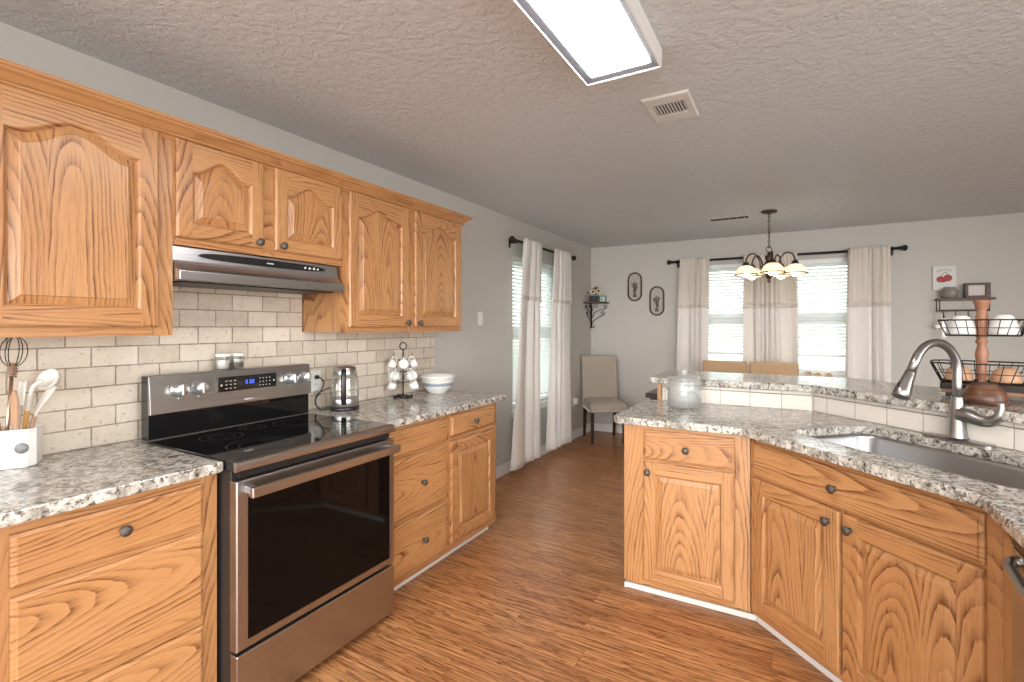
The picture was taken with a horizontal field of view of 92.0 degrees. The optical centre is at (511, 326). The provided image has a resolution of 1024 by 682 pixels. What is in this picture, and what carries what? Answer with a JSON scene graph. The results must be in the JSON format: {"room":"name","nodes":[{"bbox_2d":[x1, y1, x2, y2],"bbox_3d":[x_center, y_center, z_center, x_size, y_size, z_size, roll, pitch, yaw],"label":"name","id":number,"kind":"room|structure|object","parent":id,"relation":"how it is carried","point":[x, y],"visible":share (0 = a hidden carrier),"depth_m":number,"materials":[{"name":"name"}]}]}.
{"room":"kitchen","nodes":[
{"label":"kitchen","id":0,"kind":"room"},
{"bbox_2d":[0,22,590,466],"bbox_3d":[-0.958,0.171,3.253,0.140,2.440,7.900,0,0,30],"label":"wall","id":1,"kind":"structure","parent":0,"point":[479,356],"depth_m":4.11,"materials":[{"name":"grey paint"}]},
{"bbox_2d":[0,82,172,337],"bbox_3d":[-1.687,-0.355,1.454,0.372,0.778,1.132,0,0,30],"label":"upper cabinet","id":2,"kind":"object","parent":1,"relation":"attached to","point":[86,195],"visible":0.98,"depth_m":1.62,"materials":[{"name":"brown wood"}]},
{"bbox_2d":[0,58,472,226],"bbox_3d":[-1.204,-0.741,2.292,0.380,0.070,3.067,0,0,30],"label":"crown molding","id":3,"kind":"structure","parent":2,"relation":"attached to","point":[14,74],"depth_m":1.90,"materials":[{"name":"brown wood"}]},
{"bbox_2d":[0,286,433,455],"bbox_3d":[-1.360,0.241,2.397,0.010,1.100,3.094,0,0,30],"label":"tile backsplash","id":4,"kind":"structure","parent":1,"relation":"attached to","point":[96,400],"depth_m":2.21,"materials":[{"name":"tile"}]},
{"bbox_2d":[310,370,320,390],"bbox_3d":[-1.115,0.309,2.807,0.009,0.116,0.072,0,0,30],"label":"wall outlet","id":5,"kind":"object","parent":4,"relation":"attached to","point":[315,383],"visible":0.89,"depth_m":2.80,"materials":[{"name":"white plastic"}]},
{"bbox_2d":[388,364,395,380],"bbox_3d":[-0.810,0.309,3.341,0.009,0.116,0.072,0,0,30],"label":"wall outlet","id":6,"kind":"object","parent":4,"relation":"attached to","point":[390,370],"visible":0.36,"depth_m":3.32,"materials":[{"name":"white plastic"}]},
{"bbox_2d":[173,137,342,266],"bbox_3d":[-1.205,-0.528,2.299,0.372,0.431,0.813,0,0,30],"label":"upper cabinet","id":7,"kind":"object","parent":1,"relation":"attached to","point":[223,201],"visible":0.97,"depth_m":2.13,"materials":[{"name":"brown wood"}]},
{"bbox_2d":[173,245,344,294],"bbox_3d":[-1.208,-0.241,2.288,0.355,0.140,0.785,0,0,30],"label":"range hood","id":8,"kind":"object","parent":1,"relation":"attached to","point":[192,267],"visible":0.95,"depth_m":2.15,"materials":[{"name":"metal"}]},
{"bbox_2d":[302,190,460,332],"bbox_3d":[-0.740,-0.355,3.113,0.372,0.778,1.062,0,0,30],"label":"upper cabinet","id":9,"kind":"object","parent":1,"relation":"attached to","point":[400,271],"visible":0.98,"depth_m":2.86,"materials":[{"name":"brown wood"}]},
{"bbox_2d":[478,312,482,324],"bbox_3d":[-0.271,-0.067,4.300,0.016,0.116,0.072,0,0,30],"label":"light switch","id":10,"kind":"object","parent":1,"relation":"attached to","point":[480,314],"visible":1,"depth_m":4.30,"materials":[{"name":"white plastic"}]},
{"bbox_2d":[511,262,550,417],"bbox_3d":[0.217,0.098,5.271,0.160,1.577,1.090,0,0,30],"label":"window","id":11,"kind":"structure","parent":1,"relation":"in","point":[543,402],"depth_m":5.47,"materials":[{"name":"white plastic"}]},
{"bbox_2d":[512,255,553,406],"bbox_3d":[0.234,0.051,5.261,0.050,1.480,1.010,0,0,30],"label":"window blind","id":12,"kind":"object","parent":11,"relation":"attached to","point":[544,330],"visible":0.26,"depth_m":5.42,"materials":[{"name":"white plastic"}]},
{"bbox_2d":[509,236,575,260],"bbox_3d":[0.348,-0.799,5.282,0.116,0.091,1.540,0,0,30],"label":"curtain rod","id":13,"kind":"object","parent":1,"relation":"attached to","point":[512,239],"visible":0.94,"depth_m":4.74,"materials":[{"name":"black metal"}]},
{"bbox_2d":[510,238,542,470],"bbox_3d":[0.154,0.239,4.823,0.103,2.165,0.711,0,0,30],"label":"curtain","id":14,"kind":"object","parent":13,"relation":"hanging from","point":[526,439],"visible":1,"depth_m":4.84,"materials":[{"name":"white fabric"}]},
{"bbox_2d":[546,248,571,449],"bbox_3d":[0.540,0.239,5.501,0.104,2.165,0.570,0,0,29],"label":"curtain","id":15,"kind":"object","parent":13,"relation":"hanging from","point":[559,418],"visible":1,"depth_m":5.43,"materials":[{"name":"white fabric"}]},
{"bbox_2d":[496,423,590,478],"bbox_3d":[0.226,1.341,5.170,0.016,0.100,3.395,0,0,30],"label":"baseboard","id":16,"kind":"structure","parent":1,"relation":"attached to","point":[503,469],"depth_m":5.33,"materials":[{"name":"white wood"}]},
{"bbox_2d":[0,0,1023,247],"bbox_3d":[1.593,-1.099,1.883,5.950,0.100,8.050,0,0,30],"label":"ceiling","id":17,"kind":"structure","parent":0,"point":[821,114],"depth_m":2.28,"materials":[{"name":"white paint"}]},
{"bbox_2d":[512,0,661,85],"bbox_3d":[0.127,-1.007,1.393,0.300,0.082,1.225,0,0,30],"label":"ceiling light","id":18,"kind":"object","parent":17,"relation":"attached to","point":[601,41],"visible":1,"depth_m":1.66,"materials":[{"name":"white plastic"}]},
{"bbox_2d":[641,89,699,123],"bbox_3d":[0.761,-1.043,2.367,0.211,0.010,0.297,0,0,30],"label":"ceiling vent","id":19,"kind":"object","parent":17,"relation":"in","point":[680,104],"visible":1,"depth_m":2.35,"materials":[{"name":"white metal"}]},
{"bbox_2d":[707,215,751,221],"bbox_3d":[2.115,-1.047,4.815,0.390,0.003,0.120,0,0,30],"label":"ceiling vent","id":20,"kind":"object","parent":17,"relation":"in","point":[747,216],"visible":1,"depth_m":4.81,"materials":[{"name":"white metal"}]},
{"bbox_2d":[734,209,808,282],"bbox_3d":[2.345,-0.721,4.489,0.589,0.654,0.591,0,0,30],"label":"chandelier","id":21,"kind":"object","parent":17,"relation":"hanging from","point":[770,268],"visible":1,"depth_m":4.44,"materials":[{"name":"white glass"}]},
{"bbox_2d":[294,430,833,681],"bbox_3d":[1.593,1.431,1.883,5.950,0.080,8.050,0,0,30],"label":"floor","id":22,"kind":"structure","parent":0,"point":[540,594],"depth_m":2.39,"materials":[{"name":"laminate"}]},
{"bbox_2d":[0,474,216,681],"bbox_3d":[-1.547,0.949,1.375,0.630,0.884,1.134,0,0,30],"label":"base cabinet","id":23,"kind":"object","parent":22,"relation":"on","point":[124,589],"visible":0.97,"depth_m":1.46,"materials":[{"name":"brown wood"}]},
{"bbox_2d":[0,441,222,528],"bbox_3d":[-1.561,0.488,1.384,0.643,0.037,1.136,0,0,30],"label":"countertop","id":24,"kind":"structure","parent":23,"relation":"on","point":[59,483],"depth_m":1.55,"materials":[{"name":"stone"}]},
{"bbox_2d":[0,423,43,469],"bbox_3d":[-1.672,0.405,1.668,0.122,0.128,0.122,0,0,-32],"label":"utensil crock","id":25,"kind":"object","parent":24,"relation":"on","point":[22,448],"visible":0.9,"depth_m":1.63,"materials":[{"name":"white ceramic"}]},
{"bbox_2d":[0,337,27,430],"bbox_3d":[-1.692,0.245,1.679,0.062,0.424,0.071,0,0,37],"label":"whisk","id":26,"kind":"object","parent":25,"relation":"in","point":[12,367],"visible":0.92,"depth_m":1.67,"materials":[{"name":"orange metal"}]},
{"bbox_2d":[11,390,18,429],"bbox_3d":[-1.643,0.334,1.636,0.051,0.245,0.015,0,0,32],"label":"wooden spatula","id":27,"kind":"object","parent":25,"relation":"in","point":[14,397],"visible":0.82,"depth_m":1.63,"materials":[{"name":"brown wood"}]},
{"bbox_2d":[18,381,26,429],"bbox_3d":[-1.693,0.322,1.692,0.067,0.271,0.037,0,0,30],"label":"slotted turner","id":28,"kind":"object","parent":25,"relation":"in","point":[22,387],"visible":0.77,"depth_m":1.69,"materials":[{"name":"white plastic"}]},
{"bbox_2d":[21,369,60,428],"bbox_3d":[-1.629,0.303,1.712,0.113,0.309,0.059,0,0,-19],"label":"ladle","id":29,"kind":"object","parent":25,"relation":"in","point":[49,378],"visible":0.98,"depth_m":1.71,"materials":[{"name":"white plastic"}]},
{"bbox_2d":[36,369,60,388],"bbox_3d":[-1.609,0.189,1.726,0.080,0.076,0.031,6,-28,10],"label":"bowl","id":30,"kind":"object","parent":29,"relation":"on","point":[49,378],"depth_m":1.73,"materials":[{"name":"white plastic"}]},
{"bbox_2d":[28,386,56,428],"bbox_3d":[-1.619,0.332,1.694,0.096,0.252,0.049,0,0,-23],"label":"spoonula","id":31,"kind":"object","parent":25,"relation":"in","point":[45,396],"visible":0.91,"depth_m":1.68,"materials":[{"name":"white plastic"}]},
{"bbox_2d":[141,363,400,681],"bbox_3d":[-1.012,0.796,2.170,0.728,1.190,0.770,0,0,30],"label":"electric range","id":32,"kind":"object","parent":22,"relation":"on","point":[305,500],"visible":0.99,"depth_m":2.00,"materials":[{"name":"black metal"}]},
{"bbox_2d":[215,353,230,369],"bbox_3d":[-1.338,0.164,2.289,0.064,0.074,0.064,0,0,30],"label":"spice jar","id":33,"kind":"object","parent":32,"relation":"on","point":[220,364],"visible":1,"depth_m":2.27,"materials":[{"name":"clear glass"}]},
{"bbox_2d":[230,353,244,368],"bbox_3d":[-1.305,0.164,2.348,0.064,0.074,0.064,0,0,30],"label":"spice jar","id":34,"kind":"object","parent":32,"relation":"on","point":[234,365],"visible":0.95,"depth_m":2.33,"materials":[{"name":"clear glass"}]},
{"bbox_2d":[147,413,388,471],"bbox_3d":[-1.021,0.483,2.173,0.594,0.036,0.765,0,0,30],"label":"cooktop","id":35,"kind":"object","parent":32,"relation":"in","point":[262,443],"depth_m":2.06,"materials":[{"name":"black glass"}]},
{"bbox_2d":[388,402,495,586],"bbox_3d":[-0.611,0.949,3.014,0.630,0.884,1.094,0,0,30],"label":"base cabinet","id":36,"kind":"object","parent":22,"relation":"on","point":[445,466],"visible":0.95,"depth_m":2.81,"materials":[{"name":"brown wood"}]},
{"bbox_2d":[309,390,505,427],"bbox_3d":[-0.602,0.488,3.062,0.643,0.037,1.188,0,0,30],"label":"countertop","id":37,"kind":"structure","parent":36,"relation":"on","point":[424,405],"depth_m":2.89,"materials":[{"name":"stone"}]},
{"bbox_2d":[330,365,359,410],"bbox_3d":[-0.939,0.345,2.792,0.160,0.248,0.209,0,0,-44],"label":"electric kettle","id":38,"kind":"object","parent":37,"relation":"on","point":[343,402],"visible":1,"depth_m":2.74,"materials":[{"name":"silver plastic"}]},
{"bbox_2d":[315,375,329,409],"bbox_3d":[-1.064,0.373,2.788,0.100,0.192,0.056,0,0,-4],"label":"power cord","id":39,"kind":"object","parent":38,"relation":"attached to","point":[316,376],"visible":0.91,"depth_m":2.79,"materials":[{"name":"black plastic"}]},
{"bbox_2d":[393,342,412,398],"bbox_3d":[-0.718,0.286,3.261,0.130,0.364,0.130,0,0,5],"label":"mug tree","id":40,"kind":"object","parent":37,"relation":"on","point":[403,371],"visible":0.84,"depth_m":3.26,"materials":[{"name":"black metal"}]},
{"bbox_2d":[387,380,396,390],"bbox_3d":[-0.788,0.381,3.243,0.065,0.081,0.060,0,0,-18],"label":"espresso cup","id":41,"kind":"object","parent":40,"relation":"hanging from","point":[391,386],"visible":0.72,"depth_m":3.22,"materials":[{"name":"white ceramic"}]},
{"bbox_2d":[388,356,397,368],"bbox_3d":[-0.781,0.237,3.244,0.065,0.081,0.060,0,0,-18],"label":"espresso cup","id":42,"kind":"object","parent":40,"relation":"hanging from","point":[392,364],"visible":0.98,"depth_m":3.22,"materials":[{"name":"white ceramic"}]},
{"bbox_2d":[390,368,400,380],"bbox_3d":[-0.753,0.314,3.201,0.060,0.081,0.065,0,0,27],"label":"espresso cup","id":43,"kind":"object","parent":40,"relation":"hanging from","point":[395,376],"visible":1,"depth_m":3.20,"materials":[{"name":"white ceramic"}]},
{"bbox_2d":[399,357,408,368],"bbox_3d":[-0.702,0.237,3.197,0.060,0.081,0.065,0,0,-18],"label":"espresso cup","id":44,"kind":"object","parent":40,"relation":"hanging from","point":[403,364],"visible":1,"depth_m":3.21,"materials":[{"name":"white ceramic"}]},
{"bbox_2d":[406,368,416,380],"bbox_3d":[-0.658,0.314,3.226,0.065,0.081,0.060,0,0,27],"label":"espresso cup","id":45,"kind":"object","parent":40,"relation":"hanging from","point":[411,375],"visible":1,"depth_m":3.23,"materials":[{"name":"white ceramic"}]},
{"bbox_2d":[408,356,417,367],"bbox_3d":[-0.654,0.237,3.277,0.065,0.081,0.060,0,0,-18],"label":"espresso cup","id":46,"kind":"object","parent":40,"relation":"hanging from","point":[413,363],"visible":0.97,"depth_m":3.26,"materials":[{"name":"white ceramic"}]},
{"bbox_2d":[409,380,418,389],"bbox_3d":[-0.647,0.381,3.279,0.065,0.081,0.060,0,0,-18],"label":"espresso cup","id":47,"kind":"object","parent":40,"relation":"hanging from","point":[413,385],"visible":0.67,"depth_m":3.26,"materials":[{"name":"white ceramic"}]},
{"bbox_2d":[419,373,455,393],"bbox_3d":[-0.526,0.407,3.496,0.256,0.124,0.256,0,0,30],"label":"mixing bowl","id":48,"kind":"object","parent":37,"relation":"on","point":[435,383],"visible":1,"depth_m":3.42,"materials":[{"name":"white ceramic"}]},
{"bbox_2d":[394,527,487,590],"bbox_3d":[-0.649,1.377,3.046,0.502,0.028,1.096,0,0,30],"label":"trim","id":49,"kind":"structure","parent":36,"relation":"attached to","point":[486,528],"depth_m":2.91,"materials":[{"name":"white"}]},
{"bbox_2d":[581,355,626,443],"bbox_3d":[1.124,0.882,6.082,0.470,1.018,0.564,0,0,-3],"label":"dining chair","id":50,"kind":"object","parent":22,"relation":"on","point":[599,372],"visible":0.89,"depth_m":6.26,"materials":[{"name":"fabric"}]},
{"bbox_2d":[645,388,656,399],"bbox_3d":[2.374,1.011,4.552,2.060,0.760,0.880,0,0,30],"label":"dining table","id":51,"kind":"object","parent":22,"relation":"on","point":[652,394],"visible":0.13,"depth_m":4.67,"materials":[{"name":"brown wood"}]},
{"bbox_2d":[624,424,751,612],"bbox_3d":[0.989,0.949,2.694,0.597,0.884,0.670,0,0,30],"label":"base cabinet","id":52,"kind":"object","parent":22,"relation":"on","point":[687,494],"visible":0.97,"depth_m":2.42,"materials":[{"name":"brown wood"}]},
{"bbox_2d":[624,579,754,620],"bbox_3d":[1.014,1.377,2.734,0.629,0.028,0.575,0,0,30],"label":"trim","id":53,"kind":"structure","parent":52,"relation":"attached to","point":[736,612],"depth_m":2.48,"materials":[{"name":"white wood"}]},
{"bbox_2d":[702,360,746,372],"bbox_3d":[2.184,0.882,5.157,0.470,1.018,0.563,0,0,30],"label":"dining chair","id":54,"kind":"object","parent":22,"relation":"on","point":[707,365],"visible":0.07,"depth_m":5.34,"materials":[{"name":"brown wood"}]},
{"bbox_2d":[750,361,798,375],"bbox_3d":[2.597,0.882,4.922,0.470,1.018,0.563,0,0,30],"label":"dining chair","id":55,"kind":"object","parent":22,"relation":"on","point":[774,368],"visible":0.05,"depth_m":5.10,"materials":[{"name":"brown wood"}]},
{"bbox_2d":[751,439,1013,681],"bbox_3d":[1.488,0.949,1.840,0.705,0.884,1.076,0,0,-15],"label":"base cabinet","id":56,"kind":"object","parent":22,"relation":"on","point":[873,578],"depth_m":1.70,"materials":[{"name":"brown wood"}]},
{"bbox_2d":[755,615,842,681],"bbox_3d":[1.281,1.377,1.874,0.012,0.028,1.000,0,0,-15],"label":"trim","id":57,"kind":"structure","parent":56,"relation":"attached to","point":[787,642],"depth_m":2.09,"materials":[{"name":"white wood"}]},
{"bbox_2d":[614,399,1023,547],"bbox_3d":[1.319,0.488,1.836,1.206,0.037,2.827,0,0,-12],"label":"countertop","id":58,"kind":"structure","parent":56,"relation":"on","point":[792,430],"depth_m":2.05,"materials":[{"name":"stone"}]},
{"bbox_2d":[666,374,701,408],"bbox_3d":[0.998,0.358,2.868,0.195,0.222,0.198,0,0,30],"label":"glass jar","id":59,"kind":"object","parent":58,"relation":"on","point":[677,379],"visible":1,"depth_m":2.86,"materials":[{"name":"clear glass"}]},
{"bbox_2d":[813,434,1023,489],"bbox_3d":[1.565,0.599,1.868,0.471,0.186,0.884,0,0,-15],"label":"sink","id":60,"kind":"object","parent":58,"relation":"in","point":[1006,475],"visible":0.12,"depth_m":2.03,"materials":[{"name":"metal"}]},
{"bbox_2d":[891,339,1004,447],"bbox_3d":[1.682,0.260,1.970,0.371,0.418,0.287,0,0,-15],"label":"faucet","id":61,"kind":"object","parent":58,"relation":"on","point":[958,419],"visible":1,"depth_m":1.98,"materials":[{"name":"silver metal"}]},
{"bbox_2d":[1003,538,1023,681],"bbox_3d":[1.344,0.901,0.860,0.613,0.780,0.596,0,0,30],"label":"dishwasher","id":62,"kind":"object","parent":22,"relation":"on","point":[1013,565],"visible":0.98,"depth_m":1.20,"materials":[{"name":"black metal"}]},
{"bbox_2d":[591,213,1023,424],"bbox_3d":[3.510,0.171,5.331,5.840,2.440,0.140,0,0,30],"label":"wall","id":63,"kind":"structure","parent":0,"point":[989,248],"depth_m":5.04,"materials":[{"name":"grey paint"}]},
{"bbox_2d":[583,302,608,327],"bbox_3d":[1.103,-0.144,6.460,0.259,0.341,0.284,0,0,30],"label":"corner shelf","id":64,"kind":"object","parent":63,"relation":"attached to","point":[589,303],"visible":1,"depth_m":6.55,"materials":[{"name":"black metal"}]},
{"bbox_2d":[586,287,602,301],"bbox_3d":[1.069,-0.418,6.482,0.239,0.205,0.158,0,0,30],"label":"flower pot","id":65,"kind":"object","parent":64,"relation":"on","point":[592,290],"visible":1,"depth_m":6.45,"materials":[{"name":"grey metal"}]},
{"bbox_2d":[598,296,605,301],"bbox_3d":[1.179,-0.355,6.481,0.104,0.080,0.074,0,0,18],"label":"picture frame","id":66,"kind":"object","parent":64,"relation":"on","point":[600,298],"visible":0.86,"depth_m":6.45,"materials":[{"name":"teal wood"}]},
{"bbox_2d":[594,423,621,432],"bbox_3d":[3.532,1.341,5.229,5.700,0.100,0.016,0,0,30],"label":"baseboard","id":67,"kind":"structure","parent":63,"relation":"attached to","point":[597,426],"depth_m":6.52,"materials":[{"name":"white"}]},
{"bbox_2d":[628,272,641,300],"bbox_3d":[1.574,-0.506,6.343,0.184,0.372,0.022,0,0,30],"label":"oval plaque","id":68,"kind":"object","parent":63,"relation":"attached to","point":[635,280],"visible":1,"depth_m":6.34,"materials":[{"name":"brown"}]},
{"bbox_2d":[649,286,663,315],"bbox_3d":[1.816,-0.317,6.205,0.184,0.372,0.022,0,0,30],"label":"oval plaque","id":69,"kind":"object","parent":63,"relation":"attached to","point":[656,297],"visible":1,"depth_m":6.20,"materials":[{"name":"brown"}]},
{"bbox_2d":[708,263,742,354],"bbox_3d":[2.552,-0.196,5.832,0.660,1.065,0.050,0,0,30],"label":"window blind","id":70,"kind":"object","parent":63,"relation":"attached to","point":[716,317],"visible":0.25,"depth_m":5.84,"materials":[{"name":"white plastic"}]},
{"bbox_2d":[667,245,907,267],"bbox_3d":[2.928,-0.766,5.513,2.340,0.091,0.120,0,0,30],"label":"curtain rod","id":71,"kind":"object","parent":63,"relation":"attached to","point":[904,247],"visible":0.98,"depth_m":5.30,"materials":[{"name":"black metal"}]},
{"bbox_2d":[676,257,709,370],"bbox_3d":[2.144,0.275,5.894,0.393,2.172,0.082,0,0,28],"label":"curtain","id":72,"kind":"object","parent":71,"relation":"hanging from","point":[693,291],"visible":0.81,"depth_m":5.88,"materials":[{"name":"white fabric"}]},
{"bbox_2d":[743,251,798,373],"bbox_3d":[2.862,0.275,5.482,0.567,2.172,0.077,0,0,29],"label":"curtain","id":73,"kind":"object","parent":71,"relation":"hanging from","point":[770,310],"visible":0.56,"depth_m":5.47,"materials":[{"name":"white fabric"}]},
{"bbox_2d":[845,245,891,381],"bbox_3d":[3.625,0.275,5.044,0.406,2.172,0.083,0,0,28],"label":"curtain","id":74,"kind":"object","parent":71,"relation":"hanging from","point":[868,304],"visible":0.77,"depth_m":5.04,"materials":[{"name":"white fabric"}]},
{"bbox_2d":[798,263,845,377],"bbox_3d":[3.352,-0.052,5.398,0.800,1.357,0.160,0,0,30],"label":"window","id":75,"kind":"structure","parent":63,"relation":"in","point":[836,373],"depth_m":5.39,"materials":[{"name":"white plastic"}]},
{"bbox_2d":[798,257,847,357],"bbox_3d":[3.342,-0.196,5.381,0.720,1.065,0.050,0,0,30],"label":"window blind","id":76,"kind":"object","parent":75,"relation":"attached to","point":[802,323],"visible":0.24,"depth_m":5.36,"materials":[{"name":"white plastic"}]},
{"bbox_2d":[932,265,955,290],"bbox_3d":[4.221,-0.471,4.831,0.178,0.240,0.022,0,0,30],"label":"picture","id":77,"kind":"object","parent":63,"relation":"attached to","point":[942,276],"visible":0.94,"depth_m":4.83,"materials":[{"name":"white paper"}]},
{"bbox_2d":[935,297,995,318],"bbox_3d":[4.306,-0.171,4.704,0.415,0.195,0.158,0,0,30],"label":"shelf","id":78,"kind":"object","parent":63,"relation":"attached to","point":[976,298],"visible":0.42,"depth_m":4.68,"materials":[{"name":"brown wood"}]},
{"bbox_2d":[935,321,945,338],"bbox_3d":[4.132,0.012,4.732,0.137,0.212,0.022,0,0,30],"label":"cross","id":79,"kind":"object","parent":78,"relation":"hanging from","point":[943,336],"visible":0.66,"depth_m":4.73,"materials":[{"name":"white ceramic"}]},
{"bbox_2d":[940,287,958,297],"bbox_3d":[4.218,-0.322,4.766,0.140,0.106,0.140,0,0,30],"label":"vase","id":80,"kind":"object","parent":78,"relation":"on","point":[947,292],"visible":0.96,"depth_m":4.72,"materials":[{"name":"ceramic"}]},
{"bbox_2d":[964,282,990,297],"bbox_3d":[4.392,-0.339,4.672,0.180,0.140,0.060,0,0,30],"label":"picture frame","id":81,"kind":"object","parent":78,"relation":"on","point":[971,290],"visible":0.95,"depth_m":4.66,"materials":[{"name":"brown wood"}]},
{"bbox_2d":[662,384,1021,451],"bbox_3d":[1.703,0.877,2.458,0.521,1.029,2.080,0,0,-32],"label":"wall","id":82,"kind":"structure","parent":0,"point":[812,395],"depth_m":2.74,"materials":[{"name":"grey paint"}]},
{"bbox_2d":[657,384,661,399],"bbox_3d":[0.973,0.877,3.206,0.027,1.028,0.138,0,0,30],"label":"end panel","id":83,"kind":"object","parent":82,"relation":"attached to","point":[659,386],"visible":0.02,"depth_m":3.15,"materials":[{"name":"brown wood"}]},
{"bbox_2d":[649,370,1023,424],"bbox_3d":[1.831,0.341,2.581,1.009,0.040,2.476,0,0,-33],"label":"bar","id":84,"kind":"object","parent":82,"relation":"on","point":[922,397],"visible":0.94,"depth_m":2.68,"materials":[{"name":"stone"}]},
{"bbox_2d":[940,381,1023,396],"bbox_3d":[2.194,0.293,2.235,0.390,0.056,0.260,0,0,42],"label":"serving tray","id":85,"kind":"object","parent":84,"relation":"on","point":[1014,391],"visible":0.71,"depth_m":2.25,"materials":[{"name":"brown wood"}]},
{"bbox_2d":[930,299,1023,386],"bbox_3d":[2.127,0.078,2.240,0.361,0.399,0.280,0,0,42],"label":"stand","id":86,"kind":"object","parent":85,"relation":"on","point":[981,319],"visible":0.88,"depth_m":2.22,"materials":[{"name":"brown wood"}]},
{"bbox_2d":[944,366,973,380],"bbox_3d":[2.069,0.215,2.292,0.103,0.066,0.094,0,0,42],"label":"bowl","id":87,"kind":"object","parent":86,"relation":"in","point":[948,376],"visible":0.38,"depth_m":2.26,"materials":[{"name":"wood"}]},
{"bbox_2d":[946,315,975,334],"bbox_3d":[2.065,-0.007,2.275,0.104,0.088,0.104,0,0,42],"label":"bowl","id":88,"kind":"object","parent":86,"relation":"in","point":[972,331],"visible":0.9,"depth_m":2.24,"materials":[{"name":"white ceramic"}]},
{"bbox_2d":[930,359,1023,386],"bbox_3d":[2.127,0.209,2.240,0.359,0.093,0.277,0,0,42],"label":"wire basket","id":89,"kind":"object","parent":86,"relation":"on","point":[981,373],"depth_m":2.23,"materials":[{"name":"black metal"}]},
{"bbox_2d":[937,319,1023,336],"bbox_3d":[2.127,0.006,2.240,0.307,0.076,0.237,0,0,42],"label":"wire basket","id":90,"kind":"object","parent":86,"relation":"on","point":[981,325],"depth_m":2.21,"materials":[{"name":"black metal"}]},
{"bbox_2d":[988,314,1020,334],"bbox_3d":[2.172,-0.008,2.184,0.104,0.090,0.104,0,0,42],"label":"bowl","id":91,"kind":"object","parent":86,"relation":"in","point":[993,323],"visible":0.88,"depth_m":2.15,"materials":[{"name":"white ceramic"}]},
{"bbox_2d":[990,367,1022,383],"bbox_3d":[2.186,0.215,2.188,0.103,0.066,0.094,0,0,42],"label":"bowl","id":92,"kind":"object","parent":86,"relation":"in","point":[1007,370],"visible":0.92,"depth_m":2.16,"materials":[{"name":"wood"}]},
{"bbox_2d":[963,382,1009,405],"bbox_3d":[1.956,0.276,2.048,0.148,0.089,0.148,0,0,30],"label":"wooden pot","id":93,"kind":"object","parent":84,"relation":"on","point":[978,393],"visible":0.94,"depth_m":2.00,"materials":[{"name":"brown wood"}]},
{"bbox_2d":[663,384,1023,451],"bbox_3d":[1.649,0.416,2.404,0.394,0.106,1.988,0,0,-32],"label":"tile backsplash","id":94,"kind":"structure","parent":82,"relation":"attached to","point":[1002,436],"depth_m":2.51,"materials":[{"name":"tile"}]},
{"label":"outside","id":95,"kind":"structure","parent":0,"visible":0},
{"bbox_2d":[512,351,844,369],"bbox_3d":[5.623,1.791,10.607,32.000,0.200,36.000,0,0,30],"label":"ground","id":96,"kind":"structure","parent":95,"point":[823,364],"depth_m":23.07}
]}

